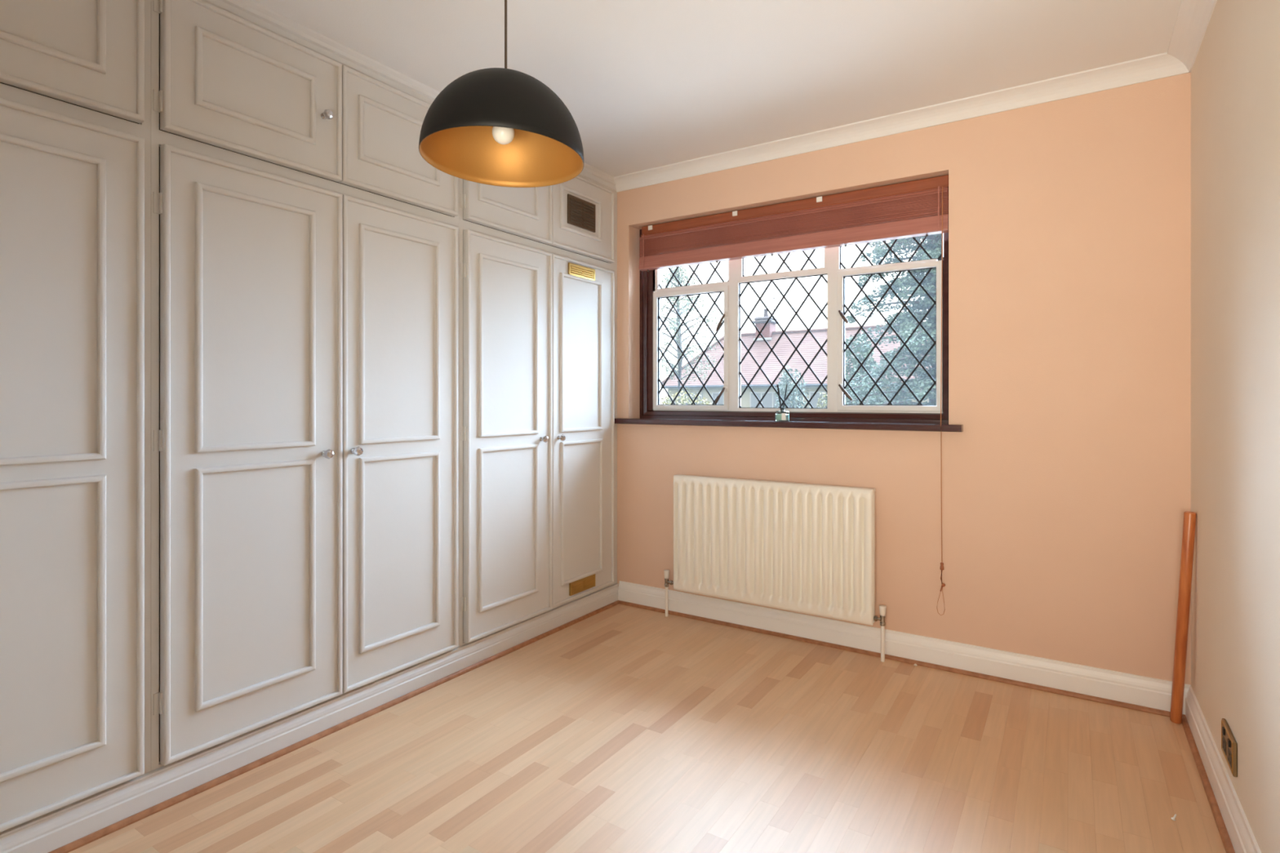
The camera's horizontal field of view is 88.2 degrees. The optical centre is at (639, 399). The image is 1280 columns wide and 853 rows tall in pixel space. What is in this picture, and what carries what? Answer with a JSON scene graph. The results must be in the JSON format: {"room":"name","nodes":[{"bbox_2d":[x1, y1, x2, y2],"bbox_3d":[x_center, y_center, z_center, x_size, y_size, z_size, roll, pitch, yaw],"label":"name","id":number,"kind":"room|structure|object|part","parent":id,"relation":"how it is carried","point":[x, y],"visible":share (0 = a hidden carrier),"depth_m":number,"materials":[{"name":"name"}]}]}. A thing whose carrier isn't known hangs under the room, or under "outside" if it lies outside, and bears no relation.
{"room":"empty bedroom","nodes":[
{"label":"empty bedroom","id":0,"kind":"room"},
{"bbox_2d":[0,582,618,852],"bbox_3d":[-1.087,1.115,2.358,0.040,0.106,3.500,0,0,33],"label":"baseboard","id":1,"kind":"structure","parent":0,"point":[51,831],"depth_m":2.11,"materials":[{"name":"white paint"}]},
{"bbox_2d":[48,600,618,852],"bbox_3d":[-1.069,1.160,2.336,0.015,0.015,3.482,0,0,33],"label":"trim","id":2,"kind":"structure","parent":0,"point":[78,843],"depth_m":2.18,"materials":[{"name":"brown wood"}]},
{"bbox_2d":[203,0,616,190],"bbox_3d":[-1.083,-1.235,2.356,0.050,0.055,3.500,0,0,33],"label":"trim","id":3,"kind":"structure","parent":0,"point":[251,11],"depth_m":2.34,"materials":[{"name":"white paint"}]},
{"bbox_2d":[68,604,1226,852],"bbox_3d":[-0.258,1.198,1.848,3.487,0.060,4.050,0,0,33],"label":"floor","id":4,"kind":"structure","parent":0,"point":[621,728],"depth_m":2.11,"materials":[{"name":"brown wood"}]},
{"bbox_2d":[0,0,151,832],"bbox_3d":[-1.953,-0.019,1.543,0.678,2.374,1.184,0,0,33],"label":"wardrobe","id":5,"kind":"object","parent":4,"relation":"on","point":[75,75],"visible":1,"depth_m":1.73,"materials":[{"name":"grey wood"}]},
{"bbox_3d":[-1.538,-0.993,1.623,0.013,0.231,0.372,0,0,33],"label":"panel moulding","id":6,"kind":"part","parent":5,"relation":"part of","materials":[{"name":"grey paint"}]},
{"bbox_3d":[-1.538,0.566,1.623,0.013,0.726,0.372,0,0,33],"label":"panel moulding","id":7,"kind":"part","parent":5,"relation":"part of","materials":[{"name":"grey paint"}]},
{"bbox_3d":[-1.538,-0.243,1.623,0.013,0.807,0.372,0,0,33],"label":"panel moulding","id":8,"kind":"part","parent":5,"relation":"part of","materials":[{"name":"grey paint"}]},
{"bbox_3d":[-1.552,-0.987,1.632,0.021,0.415,0.546,0,0,33],"label":"door","id":9,"kind":"part","parent":5,"relation":"part of","materials":[{"name":"grey paint"}]},
{"bbox_2d":[151,0,458,771],"bbox_3d":[-1.321,-0.019,2.514,0.678,2.374,1.132,0,0,33],"label":"wardrobe","id":10,"kind":"object","parent":4,"relation":"on","point":[304,243],"visible":0.88,"depth_m":2.19,"materials":[{"name":"grey wood"}]},
{"bbox_3d":[-1.226,0.159,2.133,0.021,1.782,0.552,0,0,33],"label":"door","id":11,"kind":"part","parent":10,"relation":"part of","materials":[{"name":"grey paint"}]},
{"bbox_3d":[-1.226,-0.987,2.132,0.021,0.415,0.550,0,0,33],"label":"door","id":12,"kind":"part","parent":10,"relation":"part of","materials":[{"name":"grey paint"}]},
{"bbox_3d":[-1.216,-0.994,2.117,0.013,0.232,0.372,0,0,33],"label":"panel moulding","id":13,"kind":"part","parent":10,"relation":"part of","materials":[{"name":"grey paint"}]},
{"bbox_3d":[-1.217,0.566,2.116,0.013,0.722,0.370,0,0,33],"label":"panel moulding","id":14,"kind":"part","parent":10,"relation":"part of","materials":[{"name":"grey paint"}]},
{"bbox_3d":[-1.217,-0.244,2.116,0.013,0.805,0.370,0,0,33],"label":"panel moulding","id":15,"kind":"part","parent":10,"relation":"part of","materials":[{"name":"grey paint"}]},
{"bbox_3d":[-1.095,-0.988,2.298,0.018,0.022,0.022,0,0,33],"label":"knob stem","id":16,"kind":"part","parent":10,"relation":"part of","materials":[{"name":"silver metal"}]},
{"bbox_3d":[-1.078,-0.988,2.287,0.024,0.035,0.035,0,0,33],"label":"knob","id":17,"kind":"part","parent":10,"relation":"part of","materials":[{"name":"silver metal"}]},
{"bbox_3d":[-1.077,0.189,2.289,0.024,0.035,0.035,0,0,33],"label":"knob","id":18,"kind":"part","parent":10,"relation":"part of","materials":[{"name":"grey mirror"}]},
{"bbox_3d":[-1.015,0.186,2.383,0.024,0.035,0.035,0,0,33],"label":"knob","id":19,"kind":"part","parent":10,"relation":"part of","materials":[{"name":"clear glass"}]},
{"bbox_3d":[-0.929,-0.987,2.587,0.021,0.415,0.528,0,0,33],"label":"door","id":20,"kind":"part","parent":10,"relation":"part of","materials":[{"name":"grey paint"}]},
{"bbox_3d":[-0.924,-0.996,2.565,0.013,0.235,0.367,0,0,33],"label":"panel moulding","id":21,"kind":"part","parent":10,"relation":"part of","materials":[{"name":"grey paint"}]},
{"bbox_3d":[-0.923,0.571,2.566,0.013,0.716,0.364,0,0,33],"label":"panel moulding","id":22,"kind":"part","parent":10,"relation":"part of","materials":[{"name":"grey paint"}]},
{"bbox_3d":[-0.923,-0.240,2.566,0.013,0.808,0.364,0,0,33],"label":"panel moulding","id":23,"kind":"part","parent":10,"relation":"part of","materials":[{"name":"grey paint"}]},
{"bbox_3d":[-0.929,0.159,2.588,0.021,1.782,0.526,0,0,33],"label":"door","id":24,"kind":"part","parent":10,"relation":"part of","materials":[{"name":"grey paint"}]},
{"bbox_2d":[458,173,617,646],"bbox_3d":[-0.689,-0.019,3.482,0.678,2.374,1.180,0,0,33],"label":"wardrobe","id":25,"kind":"object","parent":4,"relation":"on","point":[538,265],"visible":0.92,"depth_m":3.20,"materials":[{"name":"grey wood"}]},
{"bbox_3d":[-0.606,0.159,3.084,0.021,1.782,0.552,0,0,33],"label":"door","id":26,"kind":"part","parent":25,"relation":"part of","materials":[{"name":"grey paint"}]},
{"bbox_3d":[-0.606,-0.981,3.084,0.021,0.403,0.552,0,0,33],"label":"door","id":27,"kind":"part","parent":25,"relation":"part of","materials":[{"name":"grey paint"}]},
{"bbox_3d":[-0.600,-0.990,3.061,0.013,0.227,0.387,0,0,33],"label":"panel moulding","id":28,"kind":"part","parent":25,"relation":"part of","materials":[{"name":"grey paint"}]},
{"bbox_3d":[-0.600,0.575,3.061,0.013,0.721,0.381,0,0,33],"label":"panel moulding","id":29,"kind":"part","parent":25,"relation":"part of","materials":[{"name":"grey paint"}]},
{"bbox_3d":[-0.600,-0.238,3.061,0.013,0.810,0.381,0,0,33],"label":"panel moulding","id":30,"kind":"part","parent":25,"relation":"part of","materials":[{"name":"grey paint"}]},
{"bbox_3d":[-0.462,0.194,3.232,0.024,0.035,0.035,0,0,33],"label":"knob","id":31,"kind":"part","parent":25,"relation":"part of","materials":[{"name":"silver metal"}]},
{"bbox_3d":[-0.390,0.194,3.342,0.024,0.035,0.035,0,0,33],"label":"knob","id":32,"kind":"part","parent":25,"relation":"part of","materials":[{"name":"silver metal"}]},
{"bbox_3d":[-0.307,-0.981,3.542,0.021,0.403,0.534,0,0,33],"label":"door","id":33,"kind":"part","parent":25,"relation":"part of","materials":[{"name":"grey paint"}]},
{"bbox_3d":[-0.309,-0.985,3.509,0.013,0.223,0.345,0,0,33],"label":"panel moulding","id":34,"kind":"part","parent":25,"relation":"part of","materials":[{"name":"grey paint"}]},
{"bbox_3d":[-0.306,-0.241,3.513,0.013,0.815,0.351,0,0,33],"label":"panel moulding","id":35,"kind":"part","parent":25,"relation":"part of","materials":[{"name":"grey paint"}]},
{"bbox_2d":[567,193,595,232],"bbox_3d":[-0.308,-0.988,3.510,0.014,0.150,0.231,0,0,33],"label":"vent grille","id":36,"kind":"object","parent":25,"relation":"attached to","point":[581,209],"depth_m":3.50,"materials":[{"name":"brown metal"}]},
{"bbox_2d":[568,262,595,280],"bbox_3d":[-0.307,-0.676,3.511,0.014,0.066,0.222,0,0,33],"label":"vent grille","id":37,"kind":"object","parent":25,"relation":"attached to","point":[577,271],"depth_m":3.50,"materials":[{"name":"gold metal"}]},
{"bbox_2d":[568,573,595,595],"bbox_3d":[-0.304,0.984,3.516,0.014,0.068,0.214,0,0,33],"label":"vent grille","id":38,"kind":"object","parent":25,"relation":"attached to","point":[581,584],"depth_m":3.50,"materials":[{"name":"gold metal"}]},
{"bbox_3d":[-0.303,0.583,3.517,0.013,0.735,0.350,0,0,33],"label":"panel moulding","id":39,"kind":"part","parent":25,"relation":"part of","materials":[{"name":"grey paint"}]},
{"bbox_3d":[-0.307,0.155,3.542,0.021,1.776,0.534,0,0,33],"label":"door","id":40,"kind":"part","parent":25,"relation":"part of","materials":[{"name":"grey paint"}]},
{"bbox_2d":[1169,511,1196,724],"bbox_3d":[1.936,0.781,2.357,0.034,0.774,0.109,0,0,8],"label":"wooden pole","id":41,"kind":"object","parent":4,"relation":"on","point":[1189,517],"visible":1,"depth_m":2.35,"materials":[{"name":"orange wood"}]},
{"bbox_2d":[252,0,1181,177],"bbox_3d":[-0.258,-1.312,1.848,3.487,0.100,4.050,0,0,33],"label":"ceiling","id":42,"kind":"structure","parent":0,"point":[644,84],"depth_m":2.38,"materials":[{"name":"white paint"}]},
{"bbox_2d":[418,0,583,187],"bbox_3d":[-0.340,-0.925,1.644,0.400,0.674,0.400,0,0,33],"label":"pendant lamp","id":43,"kind":"object","parent":42,"relation":"hanging from","point":[504,126],"visible":1,"depth_m":1.62,"materials":[{"name":"black metal"}]},
{"bbox_3d":[-0.340,-0.696,1.644,0.400,0.214,0.400,0,0,33],"label":"lamp shade","id":44,"kind":"part","parent":43,"relation":"part of","materials":[{"name":"black metal"}]},
{"bbox_3d":[-0.340,-0.671,1.644,0.055,0.070,0.055,0,0,33],"label":"light bulb","id":45,"kind":"part","parent":43,"relation":"part of","materials":[{"name":"white glass"}]},
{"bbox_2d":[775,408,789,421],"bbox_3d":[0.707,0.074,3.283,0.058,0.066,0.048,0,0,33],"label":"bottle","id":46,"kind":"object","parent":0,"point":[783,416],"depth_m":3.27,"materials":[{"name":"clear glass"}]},
{"bbox_2d":[617,71,1191,684],"bbox_3d":[0.766,-0.072,3.419,3.487,2.580,0.300,0,0,33],"label":"wall","id":47,"kind":"structure","parent":0,"point":[1066,480],"depth_m":2.70,"materials":[{"name":"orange paint"}]},
{"bbox_2d":[663,474,886,662],"bbox_3d":[0.622,0.784,3.268,1.152,0.766,0.109,0,0,33],"label":"radiator","id":48,"kind":"object","parent":47,"relation":"attached to","point":[802,548],"visible":1,"depth_m":3.18,"materials":[{"name":"white metal"}]},
{"bbox_2d":[673,474,875,492],"bbox_3d":[0.622,0.408,3.250,1.028,0.014,0.048,0,0,33],"label":"grille","id":49,"kind":"object","parent":48,"relation":"attached to","point":[748,483],"depth_m":3.22,"materials":[{"name":"white metal"}]},
{"bbox_3d":[0.627,0.706,3.257,1.026,0.599,0.023,0,0,33],"label":"panel","id":50,"kind":"part","parent":48,"relation":"part of","materials":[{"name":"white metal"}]},
{"bbox_2d":[614,229,963,431],"bbox_3d":[0.677,-0.430,3.404,1.811,1.135,0.278,0,0,33],"label":"window","id":51,"kind":"structure","parent":47,"relation":"in","point":[837,415],"depth_m":3.36,"materials":[{"name":"brown wood"}]},
{"bbox_3d":[0.283,-0.281,3.725,0.480,0.675,0.030,0,0,33],"label":"casement frame","id":52,"kind":"part","parent":51,"relation":"part of","materials":[{"name":"white paint"}]},
{"bbox_3d":[0.432,-0.022,3.579,0.061,0.091,0.019,0,0,30],"label":"catch handle","id":53,"kind":"part","parent":51,"relation":"part of","materials":[{"name":"brown metal"}]},
{"bbox_3d":[0.435,-0.416,3.577,0.054,0.093,0.019,0,0,29],"label":"catch handle","id":54,"kind":"part","parent":51,"relation":"part of","materials":[{"name":"brown metal"}]},
{"bbox_3d":[0.462,-0.066,3.577,0.024,0.042,0.022,0,0,33],"label":"catch plate","id":55,"kind":"part","parent":51,"relation":"part of","materials":[{"name":"white paint"}]},
{"bbox_3d":[0.462,-0.462,3.577,0.024,0.042,0.022,0,0,33],"label":"catch plate","id":56,"kind":"part","parent":51,"relation":"part of","materials":[{"name":"white paint"}]},
{"bbox_2d":[775,384,789,421],"bbox_3d":[0.705,0.016,3.284,0.063,0.182,0.049,0,0,33],"label":"reed diffuser","id":57,"kind":"object","parent":51,"relation":"on","point":[783,416],"visible":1,"depth_m":3.27,"materials":[{"name":"clear glass"}]},
{"bbox_3d":[0.646,0.122,3.357,1.811,0.030,0.165,0,0,33],"label":"sill","id":58,"kind":"part","parent":51,"relation":"part of","materials":[{"name":"brown wood"}]},
{"bbox_2d":[639,174,948,615],"bbox_3d":[0.669,-0.033,3.328,1.617,1.920,0.158,0,0,33],"label":"blind","id":59,"kind":"object","parent":51,"relation":"attached to","point":[918,207],"visible":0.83,"depth_m":3.24,"materials":[{"name":"brown wood"}]},
{"bbox_3d":[0.680,-0.777,3.345,1.614,0.078,0.038,0,0,33],"label":"rail","id":60,"kind":"part","parent":59,"relation":"part of","materials":[{"name":"brown wood"}]},
{"bbox_3d":[1.309,-0.117,2.863,0.007,1.630,0.073,0,0,29],"label":"pull cord","id":61,"kind":"part","parent":59,"relation":"part of","materials":[{"name":"brown fabric"}]},
{"bbox_3d":[0.742,-0.444,3.443,1.564,1.028,0.035,0,0,33],"label":"steel frame","id":62,"kind":"part","parent":51,"relation":"part of","materials":[{"name":"white"}]},
{"bbox_3d":[0.980,-0.073,3.240,0.024,0.042,0.022,0,0,33],"label":"catch plate","id":63,"kind":"part","parent":51,"relation":"part of","materials":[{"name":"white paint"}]},
{"bbox_3d":[0.980,-0.435,3.240,0.024,0.042,0.022,0,0,33],"label":"catch plate","id":64,"kind":"part","parent":51,"relation":"part of","materials":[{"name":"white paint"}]},
{"bbox_3d":[0.989,-0.403,3.216,0.051,0.069,0.019,0,0,37],"label":"catch handle","id":65,"kind":"part","parent":51,"relation":"part of","materials":[{"name":"brown metal"}]},
{"bbox_3d":[0.997,-0.035,3.210,0.070,0.082,0.019,0,0,36],"label":"catch handle","id":66,"kind":"part","parent":51,"relation":"part of","materials":[{"name":"brown metal"}]},
{"bbox_3d":[1.180,-0.290,3.140,0.476,0.687,0.030,0,0,33],"label":"casement frame","id":67,"kind":"part","parent":51,"relation":"part of","materials":[{"name":"white paint"}]},
{"bbox_2d":[613,52,1188,191],"bbox_3d":[0.923,-1.232,3.092,2.567,0.062,0.075,0,0,33],"label":"trim","id":68,"kind":"structure","parent":47,"relation":"attached to","point":[1162,65],"depth_m":2.88,"materials":[{"name":"white paint"}]},
{"bbox_2d":[618,600,1185,717],"bbox_3d":[0.931,1.160,3.102,2.529,0.015,0.015,0,0,33],"label":"trim","id":69,"kind":"structure","parent":47,"relation":"attached to","point":[1074,695],"depth_m":2.88,"materials":[{"name":"brown wood"}]},
{"bbox_2d":[617,581,1191,715],"bbox_3d":[0.947,1.107,3.111,2.548,0.122,0.018,0,0,33],"label":"baseboard","id":70,"kind":"structure","parent":47,"relation":"attached to","point":[1146,691],"depth_m":2.90,"materials":[{"name":"white wood"}]},
{"bbox_2d":[1191,0,1279,852],"bbox_3d":[1.126,-0.072,0.916,0.150,2.580,3.500,0,0,33],"label":"wall","id":71,"kind":"structure","parent":0,"point":[1235,72],"depth_m":1.71,"materials":[{"name":"beige paint"}]},
{"bbox_2d":[1167,0,1217,72],"bbox_3d":[1.032,-1.232,0.977,0.075,0.062,3.500,0,0,33],"label":"trim","id":72,"kind":"structure","parent":71,"relation":"attached to","point":[1193,16],"depth_m":2.20,"materials":[{"name":"white paint"}]},
{"bbox_2d":[1181,715,1235,852],"bbox_3d":[1.032,1.160,0.957,0.015,0.015,3.466,0,0,33],"label":"trim","id":73,"kind":"structure","parent":71,"relation":"attached to","point":[1226,841],"depth_m":1.95,"materials":[{"name":"brown wood"}]},
{"bbox_2d":[1185,686,1261,852],"bbox_3d":[1.050,1.107,0.954,0.018,0.122,3.482,0,0,33],"label":"baseboard","id":74,"kind":"structure","parent":71,"relation":"attached to","point":[1242,837],"depth_m":1.87,"materials":[{"name":"white wood"}]},
{"bbox_2d":[1221,718,1237,777],"bbox_3d":[1.613,0.952,1.813,0.013,0.092,0.160,0,0,33],"label":"wall socket","id":75,"kind":"object","parent":71,"relation":"attached to","point":[1228,743],"visible":1,"depth_m":1.78,"materials":[{"name":"gold metal"}]},
{"bbox_2d":[1222,726,1225,735],"bbox_3d":[1.631,0.926,1.847,0.004,0.018,0.016,0,0,33],"label":"rocker switch","id":76,"kind":"object","parent":75,"relation":"attached to","point":[1223,727],"depth_m":1.84,"materials":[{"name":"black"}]},
{"bbox_2d":[1227,738,1230,747],"bbox_3d":[1.589,0.926,1.784,0.004,0.018,0.016,0,0,33],"label":"rocker switch","id":77,"kind":"object","parent":75,"relation":"attached to","point":[1228,740],"depth_m":1.78,"materials":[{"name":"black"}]},
{"label":"outside","id":78,"kind":"structure","parent":0,"visible":0},
{"bbox_3d":[16.158,1.717,47.115,140.000,0.200,89.680,0,0,33],"label":"lawn","id":79,"kind":"structure","parent":78,"visible":0},
{"bbox_2d":[661,387,711,404],"bbox_3d":[1.923,0.563,28.757,2.959,2.142,1.354,0,0,33],"label":"shrub","id":80,"kind":"object","parent":79,"relation":"on","point":[665,400],"visible":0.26,"depth_m":28.78,"materials":[{"name":"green plant"}]},
{"bbox_2d":[661,266,723,403],"bbox_3d":[2.401,-3.253,37.921,5.720,9.757,5.901,0,0,33],"label":"birch tree","id":81,"kind":"object","parent":79,"relation":"on","point":[678,336],"visible":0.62,"depth_m":37.93,"materials":[{"name":"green plant"}]},
{"bbox_2d":[773,364,811,408],"bbox_3d":[5.521,0.176,24.034,1.333,2.896,1.375,0,0,33],"label":"shrub","id":82,"kind":"object","parent":79,"relation":"on","point":[783,387],"visible":0.57,"depth_m":23.85,"materials":[{"name":"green plant"}]},
{"bbox_3d":[5.498,0.490,23.977,0.610,2.269,0.664,0,0,-23],"label":"stem","id":83,"kind":"part","parent":82,"relation":"part of","materials":[{"name":"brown plant"}]},
{"bbox_2d":[661,295,931,408],"bbox_3d":[14.779,-3.107,46.558,26.875,9.450,8.120,0,0,33],"label":"neighbouring house","id":84,"kind":"structure","parent":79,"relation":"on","point":[808,348],"depth_m":47.40,"materials":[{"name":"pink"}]},
{"bbox_3d":[3.436,0.083,49.758,0.800,1.070,0.030,0,0,33],"label":"pane","id":85,"kind":"part","parent":84,"relation":"part of","materials":[{"name":"clear glass"}]},
{"bbox_3d":[4.189,0.083,49.266,0.800,1.070,0.030,0,0,33],"label":"pane","id":86,"kind":"part","parent":84,"relation":"part of","materials":[{"name":"clear glass"}]},
{"bbox_3d":[5.697,0.083,48.283,0.800,1.070,0.030,0,0,33],"label":"pane","id":87,"kind":"part","parent":84,"relation":"part of","materials":[{"name":"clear glass"}]},
{"bbox_3d":[8.182,0.083,46.663,0.733,1.070,0.030,0,0,33],"label":"pane","id":88,"kind":"part","parent":84,"relation":"part of","materials":[{"name":"clear glass"}]},
{"bbox_2d":[763,308,768,316],"bbox_3d":[9.535,-6.513,50.049,0.380,0.660,0.380,0,0,33],"label":"chimney pot","id":89,"kind":"object","parent":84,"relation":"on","point":[766,313],"depth_m":49.92,"materials":[{"name":"grey ceramic"}]},
{"bbox_3d":[9.514,-5.997,50.063,1.550,0.470,1.600,0,0,33],"label":"chimney crown","id":90,"kind":"part","parent":84,"relation":"part of","materials":[{"name":"grey"}]},
{"bbox_3d":[8.880,0.083,46.208,0.733,1.070,0.030,0,0,33],"label":"pane","id":91,"kind":"part","parent":84,"relation":"part of","materials":[{"name":"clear glass"}]},
{"bbox_3d":[9.579,0.083,45.753,0.733,1.070,0.030,0,0,33],"label":"pane","id":92,"kind":"part","parent":84,"relation":"part of","materials":[{"name":"clear glass"}]},
{"bbox_3d":[11.812,0.083,44.296,0.800,1.070,0.030,0,0,33],"label":"pane","id":93,"kind":"part","parent":84,"relation":"part of","materials":[{"name":"clear glass"}]},
{"bbox_2d":[816,392,826,408],"bbox_3d":[7.290,0.575,25.268,1.208,2.100,1.069,0,0,33],"label":"shrub","id":94,"kind":"object","parent":79,"relation":"on","point":[824,393],"visible":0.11,"depth_m":25.30,"materials":[{"name":"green plant"}]},
{"bbox_2d":[844,336,885,404],"bbox_3d":[6.814,-0.217,20.800,1.540,3.682,1.536,0,0,-27],"label":"shrub","id":95,"kind":"object","parent":79,"relation":"on","point":[871,362],"visible":0.27,"depth_m":20.45,"materials":[{"name":"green plant"}]},
{"bbox_3d":[6.782,0.195,20.749,0.761,2.859,0.663,0,0,-27],"label":"stem","id":96,"kind":"part","parent":95,"relation":"part of","materials":[{"name":"brown plant"}]},
{"bbox_2d":[824,233,941,404],"bbox_3d":[7.401,-3.604,16.367,5.795,10.458,5.130,0,0,-12],"label":"tree","id":97,"kind":"object","parent":79,"relation":"on","point":[905,326],"visible":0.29,"depth_m":16.57,"materials":[{"name":"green plant"}]}
]}

